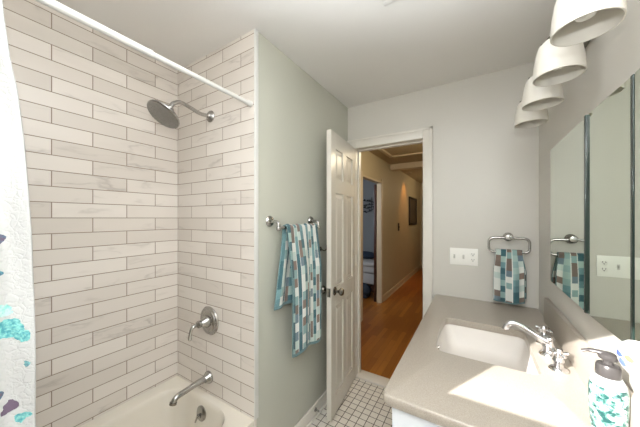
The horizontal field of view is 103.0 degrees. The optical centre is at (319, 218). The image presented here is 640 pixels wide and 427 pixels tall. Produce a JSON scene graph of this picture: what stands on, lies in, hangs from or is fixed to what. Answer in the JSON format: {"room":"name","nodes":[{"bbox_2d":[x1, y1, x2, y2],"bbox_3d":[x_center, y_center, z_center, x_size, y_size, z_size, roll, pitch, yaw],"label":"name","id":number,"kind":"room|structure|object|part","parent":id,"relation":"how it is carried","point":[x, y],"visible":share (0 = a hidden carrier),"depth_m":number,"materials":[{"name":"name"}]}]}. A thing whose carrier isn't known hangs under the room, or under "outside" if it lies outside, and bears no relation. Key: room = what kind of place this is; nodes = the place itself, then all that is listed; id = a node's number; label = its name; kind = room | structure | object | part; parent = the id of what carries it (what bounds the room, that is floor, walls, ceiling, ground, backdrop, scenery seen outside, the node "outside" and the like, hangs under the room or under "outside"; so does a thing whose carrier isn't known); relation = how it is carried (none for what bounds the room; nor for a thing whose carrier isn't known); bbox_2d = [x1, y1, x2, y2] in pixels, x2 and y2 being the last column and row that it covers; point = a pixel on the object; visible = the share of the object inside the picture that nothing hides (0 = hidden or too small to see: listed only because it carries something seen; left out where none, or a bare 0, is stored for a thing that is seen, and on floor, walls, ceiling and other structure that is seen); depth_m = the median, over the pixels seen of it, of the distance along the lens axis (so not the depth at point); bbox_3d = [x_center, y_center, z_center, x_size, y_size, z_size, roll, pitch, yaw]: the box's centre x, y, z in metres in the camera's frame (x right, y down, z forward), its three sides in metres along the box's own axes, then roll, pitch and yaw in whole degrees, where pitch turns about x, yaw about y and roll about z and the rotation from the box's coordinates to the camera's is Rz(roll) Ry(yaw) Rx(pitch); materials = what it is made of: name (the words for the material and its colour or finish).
{"room":"bathroom","nodes":[
{"label":"bathroom","id":0,"kind":"room"},
{"bbox_2d":[3,0,176,426],"bbox_3d":[-1.443,0.212,1.058,0.120,2.416,1.652,0,0,32],"label":"wall","id":1,"kind":"structure","parent":0,"point":[102,170],"depth_m":1.35,"materials":[{"name":"tile"}]},
{"bbox_2d":[177,30,256,426],"bbox_3d":[-0.650,0.212,1.536,0.730,2.416,0.012,0,0,32],"label":"wall","id":2,"kind":"structure","parent":0,"point":[215,159],"depth_m":1.49,"materials":[{"name":"tile"}]},
{"bbox_2d":[36,0,252,106],"bbox_3d":[-0.771,-0.606,0.698,0.044,0.044,1.542,0,0,32],"label":"curtain rod","id":3,"kind":"object","parent":2,"relation":"attached to","point":[53,4],"visible":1,"depth_m":0.86,"materials":[{"name":"white metal"}]},
{"bbox_2d":[0,0,35,426],"bbox_3d":[-0.933,0.347,0.368,0.132,1.946,0.697,0,0,32],"label":"shower curtain","id":4,"kind":"object","parent":3,"relation":"hanging from","point":[17,299],"visible":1,"depth_m":0.62,"materials":[{"name":"white fabric"}]},
{"bbox_2d":[147,99,214,128],"bbox_3d":[-0.744,-0.560,1.385,0.164,0.169,0.342,0,0,32],"label":"shower head","id":5,"kind":"object","parent":2,"relation":"attached to","point":[164,114],"visible":1,"depth_m":1.30},
{"bbox_3d":[-0.723,-0.602,1.421,0.021,0.066,0.241,0,0,32],"label":"arm","id":6,"kind":"part","parent":5,"relation":"part of","materials":[{"name":"silver metal"}]},
{"bbox_2d":[169,371,212,405],"bbox_3d":[-0.730,0.960,1.440,0.074,0.076,0.235,0,0,32],"label":"tub spout","id":7,"kind":"object","parent":2,"relation":"attached to","point":[207,378],"visible":1,"depth_m":1.44,"materials":[{"name":"silver metal"}]},
{"bbox_3d":[-0.733,0.966,1.436,0.040,0.056,0.211,0,0,32],"label":"spout","id":8,"kind":"part","parent":7,"relation":"part of","materials":[{"name":"silver metal"}]},
{"bbox_2d":[188,306,218,340],"bbox_3d":[-0.700,0.617,1.481,0.170,0.170,0.133,0,0,32],"label":"shower valve","id":9,"kind":"object","parent":2,"relation":"attached to","point":[209,321],"visible":1,"depth_m":1.50,"materials":[{"name":"silver metal"}]},
{"bbox_3d":[-0.721,0.650,1.454,0.023,0.088,0.064,0,0,37],"label":"lever","id":10,"kind":"part","parent":9,"relation":"part of","materials":[{"name":"silver metal"}]},
{"bbox_3d":[-0.693,0.617,1.493,0.072,0.072,0.070,0,0,32],"label":"stem","id":11,"kind":"part","parent":9,"relation":"part of","materials":[{"name":"silver metal"}]},
{"bbox_2d":[35,0,555,107],"bbox_3d":[-0.220,-1.026,0.966,2.300,0.060,2.776,0,0,32],"label":"ceiling","id":12,"kind":"structure","parent":0,"point":[361,52],"depth_m":1.37,"materials":[{"name":"paint"}]},
{"bbox_2d":[382,0,396,5],"bbox_3d":[0.343,-0.990,0.983,0.285,0.012,0.295,0,0,32],"label":"ceiling vent","id":13,"kind":"object","parent":12,"relation":"in","point":[385,2],"visible":1,"depth_m":1.16,"materials":[{"name":"paint"}]},
{"bbox_2d":[257,33,347,426],"bbox_3d":[-0.354,0.212,2.019,0.730,2.416,1.122,0,0,32],"label":"wall","id":14,"kind":"structure","parent":0,"point":[296,113],"depth_m":1.57,"materials":[{"name":"grey paint"}]},
{"bbox_2d":[254,29,258,419],"bbox_3d":[-0.337,0.033,1.348,0.008,2.058,0.028,0,0,32],"label":"trim","id":15,"kind":"structure","parent":14,"relation":"attached to","point":[256,33],"depth_m":1.34,"materials":[{"name":"white ceramic"}]},
{"bbox_2d":[266,216,319,230],"bbox_3d":[-0.142,0.030,1.587,0.082,0.086,0.473,0,0,32],"label":"towel bar","id":16,"kind":"object","parent":14,"relation":"attached to","point":[270,221],"visible":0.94,"depth_m":1.42,"materials":[{"name":"silver metal"}]},
{"bbox_3d":[-0.244,0.039,1.408,0.068,0.066,0.029,0,0,32],"label":"post","id":17,"kind":"part","parent":16,"relation":"part of","materials":[{"name":"silver metal"}]},
{"bbox_2d":[274,223,321,357],"bbox_3d":[-0.126,0.422,1.547,0.081,0.780,0.394,0,0,32],"label":"bath towel","id":18,"kind":"object","parent":16,"relation":"hanging from","point":[299,281],"visible":1,"depth_m":1.51,"materials":[{"name":"multicoloured fabric"}]},
{"bbox_3d":[-0.029,0.039,1.758,0.068,0.066,0.029,0,0,32],"label":"post","id":19,"kind":"part","parent":16,"relation":"part of","materials":[{"name":"silver metal"}]},
{"bbox_2d":[294,390,326,426],"bbox_3d":[-0.033,1.375,1.819,0.026,0.090,1.090,0,0,32],"label":"baseboard","id":20,"kind":"structure","parent":14,"relation":"attached to","point":[310,416],"depth_m":1.79,"materials":[{"name":"white wood"}]},
{"bbox_2d":[309,268,422,426],"bbox_3d":[0.099,1.450,4.118,5.057,0.060,8.480,0,0,32],"label":"floor","id":21,"kind":"structure","parent":0,"point":[388,327],"depth_m":2.77,"materials":[{"name":"brown wood"}]},
{"bbox_2d":[80,376,253,426],"bbox_3d":[-1.057,1.241,0.874,0.728,0.358,1.540,0,0,32],"label":"bathtub","id":22,"kind":"object","parent":21,"relation":"on","point":[196,408],"visible":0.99,"depth_m":1.48,"materials":[{"name":"ceramic"}]},
{"bbox_3d":[-0.693,1.143,1.492,0.082,0.083,0.031,0,0,32],"label":"overflow plate","id":23,"kind":"part","parent":22,"relation":"part of","materials":[{"name":"silver metal"}]},
{"bbox_2d":[363,283,371,298],"bbox_3d":[0.750,1.295,4.621,0.375,0.250,0.275,0,0,32],"label":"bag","id":24,"kind":"object","parent":21,"relation":"on","point":[367,290],"visible":0.43,"depth_m":4.49,"materials":[{"name":"blue fabric"}]},
{"bbox_2d":[363,258,373,292],"bbox_3d":[0.695,1.127,5.717,1.640,0.585,1.330,0,0,32],"label":"bed","id":25,"kind":"object","parent":21,"relation":"on","point":[368,264],"visible":0.09,"depth_m":4.85,"materials":[{"name":"fabric"}]},
{"bbox_2d":[363,251,373,258],"bbox_3d":[0.945,0.760,5.264,0.484,0.150,0.330,0,0,32],"label":"pillow","id":26,"kind":"object","parent":25,"relation":"on","point":[366,254],"visible":0.59,"depth_m":5.12,"materials":[{"name":"blue fabric"}]},
{"bbox_3d":[0.703,0.965,5.730,1.600,0.190,1.300,0,0,32],"label":"mattress","id":27,"kind":"part","parent":25,"relation":"part of","materials":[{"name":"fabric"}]},
{"bbox_2d":[363,258,373,266],"bbox_3d":[0.591,0.877,5.546,1.640,0.085,0.930,0,0,32],"label":"bedspread","id":28,"kind":"object","parent":25,"relation":"on","point":[366,262],"depth_m":4.85,"materials":[{"name":"fabric"}]},
{"bbox_2d":[392,407,440,426],"bbox_3d":[0.798,1.015,1.232,0.600,0.810,1.254,0,0,32],"label":"vanity cabinet","id":29,"kind":"object","parent":21,"relation":"on","point":[399,418],"visible":0.02,"depth_m":0.82,"materials":[{"name":"paint"}]},
{"bbox_2d":[383,294,639,426],"bbox_3d":[0.792,0.523,1.221,0.602,0.172,1.279,0,0,32],"label":"countertop","id":30,"kind":"structure","parent":29,"relation":"on","point":[428,383],"depth_m":0.89,"materials":[{"name":"beige stone"}]},
{"bbox_2d":[437,324,537,374],"bbox_3d":[0.762,0.671,1.201,0.413,0.124,0.479,0,0,32],"label":"sink","id":31,"kind":"object","parent":30,"relation":"in","point":[507,351],"visible":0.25,"depth_m":1.34,"materials":[{"name":"white ceramic"}]},
{"bbox_2d":[502,320,569,374],"bbox_3d":[0.905,0.512,1.095,0.198,0.121,0.307,0,0,32],"label":"faucet","id":32,"kind":"object","parent":30,"relation":"on","point":[549,351],"visible":1,"depth_m":1.05,"materials":[{"name":"silver metal"}]},
{"bbox_3d":[0.891,0.494,1.101,0.166,0.084,0.033,0,0,32],"label":"spout","id":33,"kind":"part","parent":32,"relation":"part of","materials":[{"name":"silver metal"}]},
{"bbox_3d":[1.025,0.545,1.166,0.060,0.056,0.060,0,0,32],"label":"handle","id":34,"kind":"part","parent":32,"relation":"part of","materials":[{"name":"silver metal"}]},
{"bbox_3d":[1.025,0.506,1.166,0.054,0.030,0.054,0,0,25],"label":"cross handle","id":35,"kind":"part","parent":32,"relation":"part of","materials":[{"name":"silver metal"}]},
{"bbox_3d":[0.898,0.506,0.959,0.054,0.030,0.054,0,0,-33],"label":"cross handle","id":36,"kind":"part","parent":32,"relation":"part of","materials":[{"name":"silver metal"}]},
{"bbox_3d":[0.898,0.545,0.959,0.060,0.056,0.060,0,0,32],"label":"handle","id":37,"kind":"part","parent":32,"relation":"part of","materials":[{"name":"silver metal"}]},
{"bbox_2d":[581,348,629,426],"bbox_3d":[0.722,0.454,0.639,0.070,0.238,0.072,0,0,0],"label":"soap dispenser","id":38,"kind":"object","parent":30,"relation":"on","point":[608,394],"visible":0.98,"depth_m":0.62,"materials":[{"name":"grey plastic"}]},
{"bbox_2d":[588,371,629,426],"bbox_3d":[0.722,0.482,0.638,0.070,0.181,0.070,0,0,32],"label":"bottle","id":39,"kind":"object","parent":38,"relation":"attached to","point":[608,394],"depth_m":0.62,"materials":[{"name":"plastic"}]},
{"bbox_2d":[616,340,639,378],"bbox_3d":[0.698,0.312,0.555,0.066,0.071,0.084,0,0,32],"label":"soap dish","id":40,"kind":"object","parent":30,"relation":"on","point":[628,351],"visible":1,"depth_m":0.55,"materials":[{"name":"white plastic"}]},
{"bbox_2d":[363,179,375,252],"bbox_3d":[0.596,0.212,6.734,3.166,2.416,0.100,0,0,32],"label":"wall","id":41,"kind":"structure","parent":0,"point":[368,187],"depth_m":6.30,"materials":[{"name":"paint"}]},
{"bbox_2d":[363,199,373,212],"bbox_3d":[1.062,-0.317,6.351,0.660,0.387,0.050,0,0,32],"label":"wall sculpture","id":42,"kind":"object","parent":41,"relation":"attached to","point":[371,201],"visible":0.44,"depth_m":6.25,"materials":[{"name":"black metal"}]},
{"bbox_2d":[356,370,389,387],"bbox_3d":[0.588,1.410,2.164,0.560,0.020,0.120,0,0,32],"label":"threshold","id":43,"kind":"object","parent":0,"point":[366,376],"depth_m":2.22,"materials":[{"name":"beige stone"}]},
{"bbox_2d":[361,151,419,294],"bbox_3d":[1.428,0.212,4.997,0.070,2.416,5.589,0,0,32],"label":"wall","id":44,"kind":"structure","parent":0,"point":[401,248],"depth_m":5.04,"materials":[{"name":"paint"}]},
{"bbox_2d":[361,171,382,320],"bbox_3d":[0.780,0.383,3.925,0.088,2.075,0.985,0,0,32],"label":"trim","id":45,"kind":"structure","parent":44,"relation":"attached to","point":[379,186],"depth_m":4.26,"materials":[{"name":"paint"}]},
{"bbox_2d":[374,184,376,301],"bbox_3d":[1.073,0.419,4.605,0.113,1.978,0.690,0,0,32],"label":"door","id":46,"kind":"structure","parent":44,"relation":"in","point":[375,185],"depth_m":4.29,"materials":[{"name":"brown wood"}]},
{"bbox_2d":[383,264,420,301],"bbox_3d":[1.446,1.370,4.933,0.028,0.100,5.479,0,0,32],"label":"baseboard","id":47,"kind":"structure","parent":44,"relation":"attached to","point":[392,290],"depth_m":5.24,"materials":[{"name":"paint"}]},
{"bbox_2d":[390,161,422,170],"bbox_3d":[1.986,-0.946,4.402,1.504,0.100,0.140,0,0,32],"label":"trim","id":48,"kind":"structure","parent":44,"relation":"attached to","point":[411,165],"depth_m":4.60,"materials":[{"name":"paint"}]},
{"bbox_2d":[409,196,416,224],"bbox_3d":[2.321,-0.170,6.355,0.030,0.680,0.840,0,0,32],"label":"framed picture","id":49,"kind":"object","parent":44,"relation":"attached to","point":[412,201],"visible":1,"depth_m":6.32},
{"bbox_2d":[410,199,415,222],"bbox_3d":[2.314,-0.170,6.360,0.011,0.580,0.740,0,0,32],"label":"print","id":50,"kind":"object","parent":49,"relation":"attached to","point":[412,201],"depth_m":6.33},
{"bbox_2d":[369,143,422,182],"bbox_3d":[2.116,-1.026,4.575,1.684,0.060,5.589,0,0,32],"label":"ceiling","id":51,"kind":"structure","parent":0,"point":[417,174],"depth_m":4.18,"materials":[{"name":"paint"}]},
{"bbox_2d":[379,149,422,157],"bbox_3d":[1.187,-0.986,3.308,0.960,0.020,1.380,0,0,32],"label":"trim","id":52,"kind":"structure","parent":51,"relation":"attached to","point":[383,151],"depth_m":3.91,"materials":[{"name":"paint"}]},
{"bbox_2d":[420,183,422,267],"bbox_3d":[3.582,0.212,6.895,1.614,2.416,0.100,0,0,32],"label":"wall","id":53,"kind":"structure","parent":0,"point":[421,184],"depth_m":7.26,"materials":[{"name":"paint"}]},
{"bbox_2d":[348,62,538,308],"bbox_3d":[0.486,0.212,2.229,2.180,2.416,0.115,0,0,32],"label":"wall","id":54,"kind":"structure","parent":0,"point":[486,168],"depth_m":1.78,"materials":[{"name":"grey paint"}]},
{"bbox_2d":[322,129,356,421],"bbox_3d":[0.202,0.394,1.994,0.170,2.008,0.563,0,0,32],"label":"door","id":55,"kind":"structure","parent":54,"relation":"attached to","point":[341,156],"depth_m":1.92,"materials":[{"name":"white paint"}]},
{"bbox_3d":[0.133,0.515,1.785,0.068,0.060,0.060,0,0,25],"label":"knob","id":56,"kind":"part","parent":55,"relation":"part of","materials":[{"name":"silver metal"}]},
{"bbox_3d":[0.131,-0.388,1.899,0.029,0.215,0.154,0,0,25],"label":"panel","id":57,"kind":"part","parent":55,"relation":"part of","materials":[{"name":"white paint"}]},
{"bbox_3d":[0.131,0.158,1.899,0.029,0.675,0.154,0,0,25],"label":"panel","id":58,"kind":"part","parent":55,"relation":"part of","materials":[{"name":"white paint"}]},
{"bbox_3d":[0.131,0.948,1.899,0.029,0.645,0.154,0,0,25],"label":"panel","id":59,"kind":"part","parent":55,"relation":"part of","materials":[{"name":"white paint"}]},
{"bbox_3d":[0.229,-0.388,2.106,0.029,0.215,0.154,0,0,25],"label":"panel","id":60,"kind":"part","parent":55,"relation":"part of","materials":[{"name":"white paint"}]},
{"bbox_3d":[0.229,0.158,2.106,0.029,0.675,0.154,0,0,25],"label":"panel","id":61,"kind":"part","parent":55,"relation":"part of","materials":[{"name":"white paint"}]},
{"bbox_3d":[0.229,0.948,2.106,0.029,0.645,0.154,0,0,25],"label":"panel","id":62,"kind":"part","parent":55,"relation":"part of","materials":[{"name":"white paint"}]},
{"bbox_2d":[356,139,422,375],"bbox_3d":[0.589,0.397,2.166,0.584,2.046,0.115,0,0,32],"label":"trim","id":63,"kind":"structure","parent":54,"relation":"attached to","point":[418,141],"depth_m":2.29,"materials":[{"name":"white wood"}]},
{"bbox_2d":[347,126,432,377],"bbox_3d":[0.549,0.364,2.108,0.710,2.112,0.025,0,0,32],"label":"trim","id":64,"kind":"structure","parent":54,"relation":"attached to","point":[426,133],"depth_m":1.94,"materials":[{"name":"white wood"}]},
{"bbox_2d":[450,248,477,265],"bbox_3d":[1.025,0.277,1.819,0.175,0.121,0.019,0,0,32],"label":"wall outlet","id":65,"kind":"object","parent":54,"relation":"attached to","point":[458,256],"visible":1,"depth_m":1.82,"materials":[{"name":"white plastic"}]},
{"bbox_2d":[470,252,475,262],"bbox_3d":[1.076,0.277,1.792,0.033,0.072,0.004,0,0,32],"label":"receptacle","id":66,"kind":"object","parent":65,"relation":"attached to","point":[472,254],"depth_m":1.79,"materials":[{"name":"white plastic"}]},
{"bbox_2d":[487,232,530,253],"bbox_3d":[1.230,0.161,1.663,0.229,0.132,0.070,0,0,32],"label":"towel ring","id":67,"kind":"object","parent":54,"relation":"attached to","point":[507,236],"visible":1,"depth_m":1.64,"materials":[{"name":"silver metal"}]},
{"bbox_2d":[493,249,526,304],"bbox_3d":[1.219,0.373,1.637,0.176,0.343,0.065,0,0,32],"label":"hand towel","id":68,"kind":"object","parent":67,"relation":"hanging from","point":[509,270],"visible":1,"depth_m":1.62,"materials":[{"name":"multicoloured fabric"}]},
{"bbox_2d":[539,0,639,398],"bbox_3d":[0.740,0.212,0.447,0.120,2.416,2.896,0,0,32],"label":"wall","id":69,"kind":"structure","parent":0,"point":[612,57],"depth_m":0.91,"materials":[{"name":"grey paint"}]},
{"bbox_2d":[550,119,583,309],"bbox_3d":[1.060,-0.013,1.097,0.008,0.677,0.523,0,0,32],"label":"mirror","id":70,"kind":"object","parent":69,"relation":"attached to","point":[567,156],"visible":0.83,"depth_m":1.05,"materials":[{"name":"clear glass"}]},
{"bbox_2d":[584,115,587,313],"bbox_3d":[0.917,-0.013,0.870,0.021,0.677,0.013,0,0,32],"label":"channel","id":71,"kind":"object","parent":69,"relation":"attached to","point":[585,116],"visible":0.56,"depth_m":0.87,"materials":[{"name":"silver metal"}]},
{"bbox_2d":[583,40,590,48],"bbox_3d":[0.911,-0.645,0.945,0.110,0.070,0.804,0,0,32],"label":"vanity light bar","id":72,"kind":"object","parent":69,"relation":"attached to","point":[586,43],"visible":0.02,"depth_m":0.89,"materials":[{"name":"silver metal"}]},
{"bbox_2d":[514,101,547,128],"bbox_3d":[1.071,-0.548,1.295,0.134,0.141,0.134,0,0,32],"label":"lampshade","id":73,"kind":"object","parent":72,"relation":"attached to","point":[523,119],"visible":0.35,"depth_m":1.28,"materials":[{"name":"white glass"}]},
{"bbox_2d":[522,76,563,110],"bbox_3d":[0.934,-0.548,1.072,0.134,0.141,0.134,0,0,32],"label":"lampshade","id":74,"kind":"object","parent":72,"relation":"attached to","point":[535,98],"visible":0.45,"depth_m":1.06,"materials":[{"name":"white glass"}]},
{"bbox_2d":[532,36,586,86],"bbox_3d":[0.804,-0.548,0.859,0.134,0.141,0.134,0,0,32],"label":"lampshade","id":75,"kind":"object","parent":72,"relation":"attached to","point":[553,65],"visible":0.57,"depth_m":0.84,"materials":[{"name":"white glass"}]},
{"bbox_2d":[550,0,626,46],"bbox_3d":[0.671,-0.548,0.644,0.134,0.141,0.134,0,0,32],"label":"lampshade","id":76,"kind":"object","parent":72,"relation":"attached to","point":[573,22],"visible":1,"depth_m":0.65,"materials":[{"name":"white glass"}]},
{"bbox_3d":[0.671,-0.550,0.644,0.058,0.094,0.058,0,0,32],"label":"bulb","id":77,"kind":"part","parent":76,"relation":"part of","materials":[{"name":"white glass"}]},
{"bbox_2d":[544,298,639,426],"bbox_3d":[0.977,0.505,0.967,0.020,0.137,1.020,0,0,32],"label":"backsplash","id":78,"kind":"structure","parent":69,"relation":"attached to","point":[566,335],"depth_m":0.96,"materials":[{"name":"beige stone"}]},
{"bbox_2d":[588,78,629,340],"bbox_3d":[0.844,-0.013,0.746,0.008,0.677,0.270,0,0,30],"label":"mirror","id":79,"kind":"object","parent":69,"relation":"attached to","point":[609,122],"visible":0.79,"depth_m":0.73,"materials":[{"name":"clear glass"}]},
{"bbox_2d":[630,74,634,340],"bbox_3d":[0.772,-0.013,0.624,0.012,0.677,0.012,0,0,32],"label":"channel","id":80,"kind":"object","parent":69,"relation":"attached to","point":[632,77],"visible":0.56,"depth_m":0.62,"materials":[{"name":"silver metal"}]},
{"bbox_2d":[635,69,639,341],"bbox_3d":[0.691,-0.013,0.492,0.008,0.677,0.288,0,0,32],"label":"mirror","id":81,"kind":"object","parent":69,"relation":"attached to","point":[637,73],"visible":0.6,"depth_m":0.61,"materials":[{"name":"clear glass"}]}
]}

